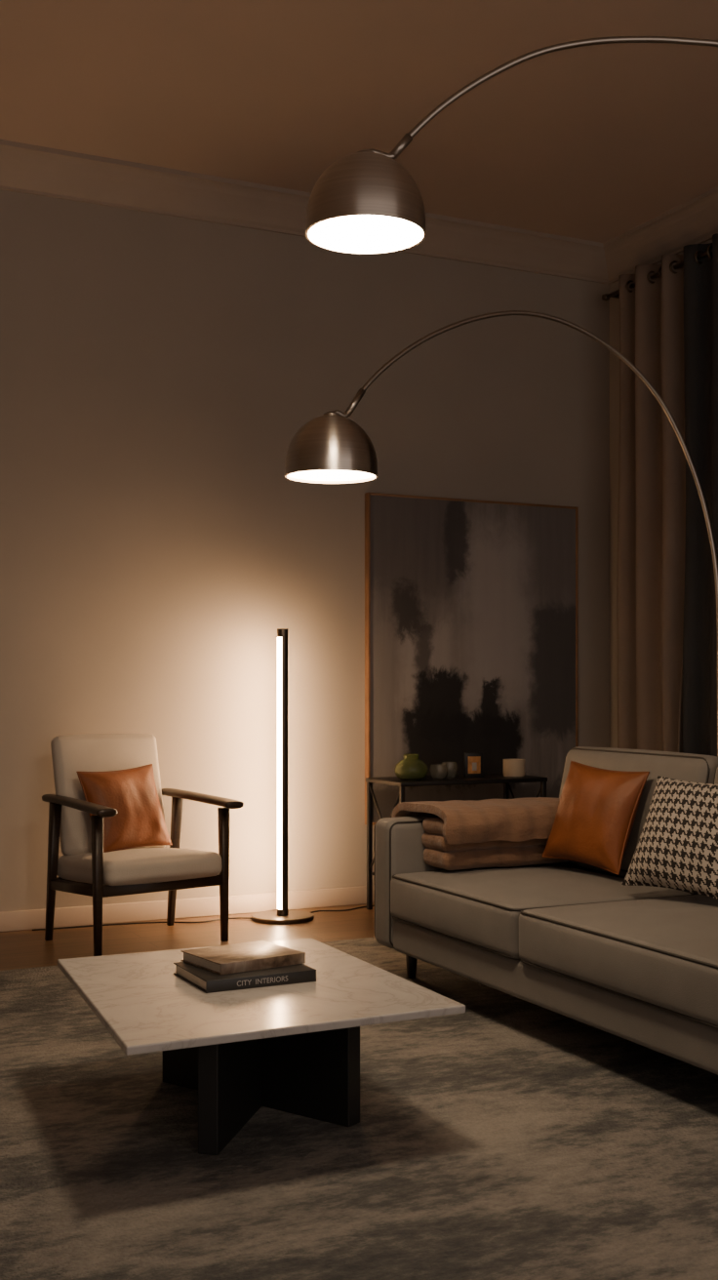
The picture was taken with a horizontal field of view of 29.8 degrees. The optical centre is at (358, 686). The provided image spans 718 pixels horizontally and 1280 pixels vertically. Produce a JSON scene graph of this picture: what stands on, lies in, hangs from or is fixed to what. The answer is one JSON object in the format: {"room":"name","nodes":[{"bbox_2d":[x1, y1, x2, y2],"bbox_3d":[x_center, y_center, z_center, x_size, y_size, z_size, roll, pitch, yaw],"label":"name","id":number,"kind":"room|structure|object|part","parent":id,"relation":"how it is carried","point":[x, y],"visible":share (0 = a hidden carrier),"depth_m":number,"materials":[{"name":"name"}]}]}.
{"room":"living room","nodes":[
{"label":"living room","id":0,"kind":"room"},
{"bbox_2d":[0,903,374,970],"bbox_3d":[-0.129,1.150,2.583,7.200,0.100,7.770,0,0,-26],"label":"floor","id":1,"kind":"structure","parent":0,"point":[27,948],"depth_m":5.99,"materials":[{"name":"brown wood"}]},
{"bbox_2d":[41,733,243,956],"bbox_3d":[-0.969,0.656,5.870,0.689,0.890,0.677,0,0,-37],"label":"armchair","id":2,"kind":"object","parent":1,"relation":"on","point":[84,868],"visible":0.9,"depth_m":5.84,"materials":[{"name":"beige fabric"}]},
{"bbox_3d":[-1.325,0.799,5.843,0.046,0.604,0.106,0,0,-37],"label":"leg","id":3,"kind":"part","parent":2,"relation":"part of","materials":[{"name":"brown wood"}]},
{"bbox_3d":[-1.190,0.845,5.681,0.045,0.065,0.442,0,0,-37],"label":"rail","id":4,"kind":"part","parent":2,"relation":"part of","materials":[{"name":"brown wood"}]},
{"bbox_3d":[-1.186,0.496,5.660,0.089,0.056,0.605,0,0,-37],"label":"armrest","id":5,"kind":"part","parent":2,"relation":"part of","materials":[{"name":"brown wood"}]},
{"bbox_3d":[-1.065,0.812,5.500,0.044,0.575,0.044,0,0,-37],"label":"leg","id":6,"kind":"part","parent":2,"relation":"part of","materials":[{"name":"brown wood"}]},
{"bbox_3d":[-1.118,0.480,6.068,0.510,0.550,0.106,0,-13,-37],"label":"backrest","id":7,"kind":"part","parent":2,"relation":"part of","materials":[{"name":"beige fabric"}]},
{"bbox_2d":[76,763,172,852],"bbox_3d":[-1.034,0.540,5.976,0.177,0.380,0.416,0,0,43],"label":"leather pillow","id":8,"kind":"object","parent":2,"relation":"on","point":[139,821],"visible":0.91,"depth_m":5.92,"materials":[{"name":"orange leather"}]},
{"bbox_2d":[57,847,221,885],"bbox_3d":[-0.955,0.775,5.852,0.550,0.140,0.550,0,-3,-37],"label":"seat cushion","id":9,"kind":"object","parent":2,"relation":"on","point":[133,866],"depth_m":5.68,"materials":[{"name":"beige fabric"}]},
{"bbox_3d":[-0.826,0.835,5.681,0.580,0.048,0.024,0,0,-37],"label":"rail","id":10,"kind":"part","parent":2,"relation":"part of","materials":[{"name":"brown wood"}]},
{"bbox_3d":[-0.846,0.799,6.205,0.046,0.604,0.106,0,0,-37],"label":"leg","id":11,"kind":"part","parent":2,"relation":"part of","materials":[{"name":"brown wood"}]},
{"bbox_3d":[-0.708,0.496,6.022,0.089,0.056,0.605,0,0,-37],"label":"armrest","id":12,"kind":"part","parent":2,"relation":"part of","materials":[{"name":"brown wood"}]},
{"bbox_3d":[-0.586,0.812,5.862,0.044,0.575,0.044,0,0,-37],"label":"leg","id":13,"kind":"part","parent":2,"relation":"part of","materials":[{"name":"brown wood"}]},
{"bbox_2d":[32,905,374,930],"bbox_3d":[-0.540,1.095,6.450,2.001,0.008,0.146,0,0,-26],"label":"power cord","id":14,"kind":"object","parent":1,"relation":"on","point":[366,905],"visible":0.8,"depth_m":6.28,"materials":[{"name":"rubber"}]},
{"bbox_3d":[-0.988,1.095,6.242,1.021,0.007,0.067,0,0,-17],"label":"cord","id":15,"kind":"part","parent":14,"relation":"part of","materials":[{"name":"rubber"}]},
{"bbox_3d":[0.037,1.095,6.714,0.740,0.007,0.058,0,0,-31],"label":"cord","id":16,"kind":"part","parent":14,"relation":"part of","materials":[{"name":"rubber"}]},
{"bbox_2d":[251,628,314,923],"bbox_3d":[-0.362,0.412,6.402,0.296,1.375,0.296,0,0,-26],"label":"floor lamp","id":17,"kind":"object","parent":1,"relation":"on","point":[282,915],"visible":1,"depth_m":6.38,"materials":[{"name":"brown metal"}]},
{"bbox_2d":[277,637,281,909],"bbox_3d":[-0.373,0.407,6.404,0.030,1.285,0.052,0,0,12],"label":"diffuser","id":18,"kind":"object","parent":17,"relation":"attached to","point":[279,639],"depth_m":6.38,"materials":[{"name":"white plastic"}]},
{"bbox_2d":[0,937,717,1279],"bbox_3d":[-0.682,1.094,2.928,5.100,0.012,4.670,0,0,-26],"label":"rug","id":19,"kind":"object","parent":1,"relation":"on","point":[507,1137],"visible":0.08,"depth_m":3.08,"materials":[{"name":"grey carpet"}]},
{"bbox_2d":[57,937,465,1155],"bbox_3d":[-0.319,0.924,3.479,0.850,0.328,0.980,0,0,-26],"label":"coffee table","id":20,"kind":"object","parent":19,"relation":"on","point":[294,1048],"visible":0.93,"depth_m":3.34,"materials":[{"name":"white stone"}]},
{"bbox_3d":[-0.280,0.934,3.489,0.050,0.308,0.710,0,0,12],"label":"panel","id":21,"kind":"part","parent":20,"relation":"part of","materials":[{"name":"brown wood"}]},
{"bbox_2d":[173,961,316,993],"bbox_3d":[-0.300,0.745,3.531,0.300,0.030,0.252,0,0,-27],"label":"hardcover book","id":22,"kind":"object","parent":20,"relation":"on","point":[208,981],"visible":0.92,"depth_m":3.44,"materials":[{"name":"black paper"}]},
{"bbox_2d":[180,940,305,974],"bbox_3d":[-0.308,0.716,3.583,0.255,0.028,0.216,0,0,-35],"label":"hardcover book","id":23,"kind":"object","parent":22,"relation":"on","point":[233,958],"visible":1,"depth_m":3.54,"materials":[{"name":"beige paper"}]},
{"bbox_3d":[-0.269,0.934,3.547,0.644,0.308,0.050,0,0,37],"label":"panel","id":24,"kind":"part","parent":20,"relation":"part of","materials":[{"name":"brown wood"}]},
{"bbox_2d":[374,746,717,1075],"bbox_3d":[0.971,0.658,4.313,1.042,0.860,2.192,0,0,-26],"label":"sofa","id":25,"kind":"object","parent":19,"relation":"on","point":[636,964],"visible":0.75,"depth_m":4.20,"materials":[{"name":"fabric"}]},
{"bbox_3d":[0.197,1.025,5.051,0.042,0.126,0.042,0,0,-26],"label":"leg","id":26,"kind":"part","parent":25,"relation":"part of","materials":[{"name":"black wood"}]},
{"bbox_2d":[391,797,568,870],"bbox_3d":[0.489,0.583,5.103,0.615,0.318,0.458,0,0,-26],"label":"throw blanket","id":27,"kind":"object","parent":25,"relation":"on","point":[467,834],"visible":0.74,"depth_m":4.92,"materials":[{"name":"fabric"}]},
{"bbox_3d":[0.513,0.730,5.224,0.960,0.488,0.152,0,0,-26],"label":"arm","id":28,"kind":"part","parent":25,"relation":"part of","materials":[{"name":"fabric"}]},
{"bbox_2d":[390,863,691,957],"bbox_3d":[0.616,0.765,4.708,0.744,0.216,0.864,0,0,-26],"label":"seat cushion","id":29,"kind":"object","parent":25,"relation":"on","point":[472,912],"depth_m":4.54,"materials":[{"name":"fabric"}]},
{"bbox_2d":[541,760,649,875],"bbox_3d":[0.839,0.460,4.821,0.174,0.373,0.410,0,0,-35],"label":"leather pillow","id":30,"kind":"object","parent":25,"relation":"on","point":[597,808],"visible":1,"depth_m":4.75,"materials":[{"name":"orange leather"}]},
{"bbox_2d":[519,894,717,1025],"bbox_3d":[1.024,0.765,3.856,0.744,0.216,1.014,0,0,-26],"label":"seat cushion","id":31,"kind":"object","parent":25,"relation":"on","point":[654,960],"depth_m":3.75,"materials":[{"name":"fabric"}]},
{"bbox_2d":[559,746,717,877],"bbox_3d":[1.035,0.465,4.909,0.260,0.466,0.862,13,-6,-25],"label":"cushion","id":32,"kind":"object","parent":25,"relation":"on","point":[686,767],"depth_m":4.75,"materials":[{"name":"fabric"}]},
{"bbox_3d":[1.400,0.670,4.519,0.080,0.580,2.080,0,0,-26],"label":"frame","id":33,"kind":"part","parent":25,"relation":"part of","materials":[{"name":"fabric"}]},
{"bbox_2d":[621,775,717,899],"bbox_3d":[1.044,0.468,4.242,0.210,0.354,0.454,0,0,-33],"label":"pillow","id":34,"kind":"object","parent":25,"relation":"on","point":[677,847],"visible":1,"depth_m":4.21,"materials":[{"name":"fabric"}]},
{"bbox_2d":[714,765,717,784],"bbox_3d":[1.444,0.465,4.057,0.260,0.466,1.012,13,-6,-25],"label":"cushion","id":35,"kind":"object","parent":25,"relation":"on","point":[715,767],"depth_m":4.46,"materials":[{"name":"fabric"}]},
{"bbox_2d":[365,773,547,909],"bbox_3d":[0.484,0.775,6.697,0.820,0.650,0.380,0,0,-26],"label":"console table","id":36,"kind":"object","parent":1,"relation":"on","point":[488,778],"visible":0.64,"depth_m":6.67,"materials":[{"name":"black metal"}]},
{"bbox_3d":[0.052,0.785,6.684,0.022,0.630,0.022,0,0,-26],"label":"leg","id":37,"kind":"part","parent":36,"relation":"part of","materials":[{"name":"black metal"}]},
{"bbox_3d":[0.203,0.785,6.368,0.022,0.630,0.022,0,0,-26],"label":"leg","id":38,"kind":"part","parent":36,"relation":"part of","materials":[{"name":"black metal"}]},
{"bbox_2d":[394,754,428,780],"bbox_3d":[0.254,0.388,6.553,0.166,0.124,0.166,0,0,-26],"label":"glass vase","id":39,"kind":"object","parent":36,"relation":"on","point":[411,768],"visible":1,"depth_m":6.50,"materials":[{"name":"green glass"}]},
{"bbox_2d":[429,763,447,779],"bbox_3d":[0.388,0.415,6.595,0.092,0.070,0.092,0,0,-26],"label":"drinking glass","id":40,"kind":"object","parent":36,"relation":"on","point":[436,771],"visible":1,"depth_m":6.56,"materials":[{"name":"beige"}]},
{"bbox_2d":[441,761,457,778],"bbox_3d":[0.448,0.411,6.690,0.083,0.077,0.083,0,0,-26],"label":"drinking glass","id":41,"kind":"object","parent":36,"relation":"on","point":[452,766],"visible":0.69,"depth_m":6.66,"materials":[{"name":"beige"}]},
{"bbox_2d":[463,752,483,777],"bbox_3d":[0.566,0.388,6.718,0.100,0.125,0.050,0,0,-14],"label":"picture frame","id":42,"kind":"object","parent":36,"relation":"on","point":[473,762],"visible":1,"depth_m":6.70,"materials":[{"name":"black wood"}]},
{"bbox_2d":[468,756,480,773],"bbox_3d":[0.571,0.388,6.696,0.066,0.085,0.002,0,0,-14],"label":"print","id":43,"kind":"object","parent":42,"relation":"attached to","point":[471,759],"depth_m":6.69},
{"bbox_3d":[0.765,0.785,7.025,0.022,0.630,0.022,0,0,-26],"label":"leg","id":44,"kind":"part","parent":36,"relation":"part of","materials":[{"name":"black metal"}]},
{"bbox_2d":[503,759,524,776],"bbox_3d":[0.781,0.407,6.806,0.112,0.085,0.112,0,0,-26],"label":"candle jar","id":45,"kind":"object","parent":36,"relation":"on","point":[511,767],"visible":1,"depth_m":6.76,"materials":[{"name":"wax"}]},
{"bbox_3d":[0.916,0.785,6.709,0.022,0.630,0.022,0,0,-26],"label":"leg","id":46,"kind":"part","parent":36,"relation":"part of","materials":[{"name":"black metal"}]},
{"bbox_2d":[284,310,717,757],"bbox_3d":[0.642,-0.118,4.821,1.936,2.436,0.309,0,0,-26],"label":"arc floor lamp","id":47,"kind":"object","parent":1,"relation":"on","point":[331,448],"visible":0.93,"depth_m":4.42,"materials":[{"name":"silver metal"}]},
{"bbox_3d":[-0.091,-0.797,4.469,0.306,0.200,0.306,0,0,-26],"label":"lamp shade","id":48,"kind":"part","parent":47,"relation":"part of","materials":[{"name":"silver metal"}]},
{"bbox_2d":[288,470,374,480],"bbox_3d":[-0.091,-0.706,4.469,0.294,0.006,0.294,0,0,-26],"label":"diffuser","id":49,"kind":"object","parent":47,"relation":"attached to","point":[294,475],"depth_m":4.50,"materials":[{"name":"white plastic"}]},
{"bbox_2d":[305,36,717,254],"bbox_3d":[1.042,-0.301,3.562,2.370,2.802,0.309,0,0,-6],"label":"arc floor lamp","id":50,"kind":"object","parent":1,"relation":"on","point":[365,202],"visible":1,"depth_m":3.38,"materials":[{"name":"silver metal"}]},
{"bbox_3d":[0.017,-1.256,3.450,0.306,0.200,0.306,0,0,-26],"label":"lamp shade","id":51,"kind":"part","parent":50,"relation":"part of","materials":[{"name":"silver metal"}]},
{"bbox_2d":[308,214,423,250],"bbox_3d":[0.017,-1.165,3.450,0.294,0.006,0.294,0,0,-26],"label":"diffuser","id":52,"kind":"object","parent":50,"relation":"attached to","point":[330,232],"depth_m":3.45,"materials":[{"name":"white plastic"}]},
{"bbox_3d":[1.046,-0.326,3.564,2.082,2.752,0.022,0,0,-6],"label":"arc arm","id":53,"kind":"part","parent":50,"relation":"part of","materials":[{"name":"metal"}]},
{"bbox_2d":[0,189,609,912],"bbox_3d":[-1.786,-0.650,6.042,7.200,3.500,0.100,0,0,-26],"label":"wall","id":54,"kind":"structure","parent":0,"point":[159,374],"depth_m":6.56,"materials":[{"name":"paint"}]},
{"bbox_2d":[0,884,374,931],"bbox_3d":[-1.761,1.055,5.989,7.000,0.090,0.016,0,0,-26],"label":"baseboard","id":55,"kind":"structure","parent":54,"relation":"attached to","point":[18,920],"depth_m":6.42,"materials":[{"name":"paint"}]},
{"bbox_2d":[0,139,609,284],"bbox_3d":[-1.732,-2.317,5.929,7.000,0.165,0.150,0,0,-26],"label":"trim","id":56,"kind":"structure","parent":54,"relation":"attached to","point":[24,168],"depth_m":6.46,"materials":[{"name":"paint"}]},
{"bbox_2d":[364,492,578,825],"bbox_3d":[0.613,-0.141,7.111,1.274,1.679,0.040,0,0,-26],"label":"abstract painting","id":57,"kind":"object","parent":54,"relation":"attached to","point":[471,606],"visible":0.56,"depth_m":7.07,"materials":[{"name":"paint"}]},
{"bbox_3d":[0.044,-0.141,6.838,0.012,1.679,0.040,0,0,-26],"label":"frame","id":58,"kind":"part","parent":57,"relation":"part of","materials":[{"name":"brown wood"}]},
{"bbox_3d":[0.613,-0.975,7.111,1.250,0.012,0.040,0,0,-26],"label":"frame","id":59,"kind":"part","parent":57,"relation":"part of","materials":[{"name":"brown wood"}]},
{"bbox_3d":[1.182,-0.141,7.383,0.012,1.679,0.040,0,0,-26],"label":"frame","id":60,"kind":"part","parent":57,"relation":"part of","materials":[{"name":"brown wood"}]},
{"bbox_2d":[0,0,717,242],"bbox_3d":[-0.129,-2.450,2.583,7.200,0.100,7.770,0,0,-26],"label":"ceiling","id":61,"kind":"structure","parent":0,"point":[593,142],"depth_m":5.47,"materials":[{"name":"paint"}]},
{"bbox_2d":[609,239,712,748],"bbox_3d":[3.094,-0.650,4.072,0.100,3.500,7.670,0,0,-26],"label":"wall","id":62,"kind":"structure","parent":0,"point":[614,302],"depth_m":7.47,"materials":[{"name":"paint"}]},
{"bbox_2d":[601,248,712,301],"bbox_3d":[1.883,-2.105,6.298,0.162,0.040,2.332,0,0,-26],"label":"curtain rod","id":63,"kind":"object","parent":62,"relation":"attached to","point":[616,294],"visible":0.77,"depth_m":6.93,"materials":[{"name":"brown metal"}]},
{"bbox_2d":[616,253,685,753],"bbox_3d":[1.507,-0.540,6.942,0.132,3.260,0.530,0,0,-26],"label":"curtain","id":64,"kind":"object","parent":63,"relation":"hanging from","point":[652,460],"visible":0.76,"depth_m":6.94,"materials":[{"name":"fabric"}]},
{"bbox_2d":[682,233,717,756],"bbox_3d":[1.947,-0.540,6.050,0.117,3.260,1.417,0,0,-26],"label":"curtain","id":65,"kind":"object","parent":63,"relation":"hanging from","point":[700,276],"visible":0.71,"depth_m":6.62,"materials":[{"name":"fabric"}]},
{"bbox_2d":[602,186,717,283],"bbox_3d":[2.982,-2.317,4.018,0.150,0.165,7.670,0,0,-26],"label":"trim","id":66,"kind":"structure","parent":62,"relation":"attached to","point":[695,220],"depth_m":6.95,"materials":[{"name":"paint"}]}
]}

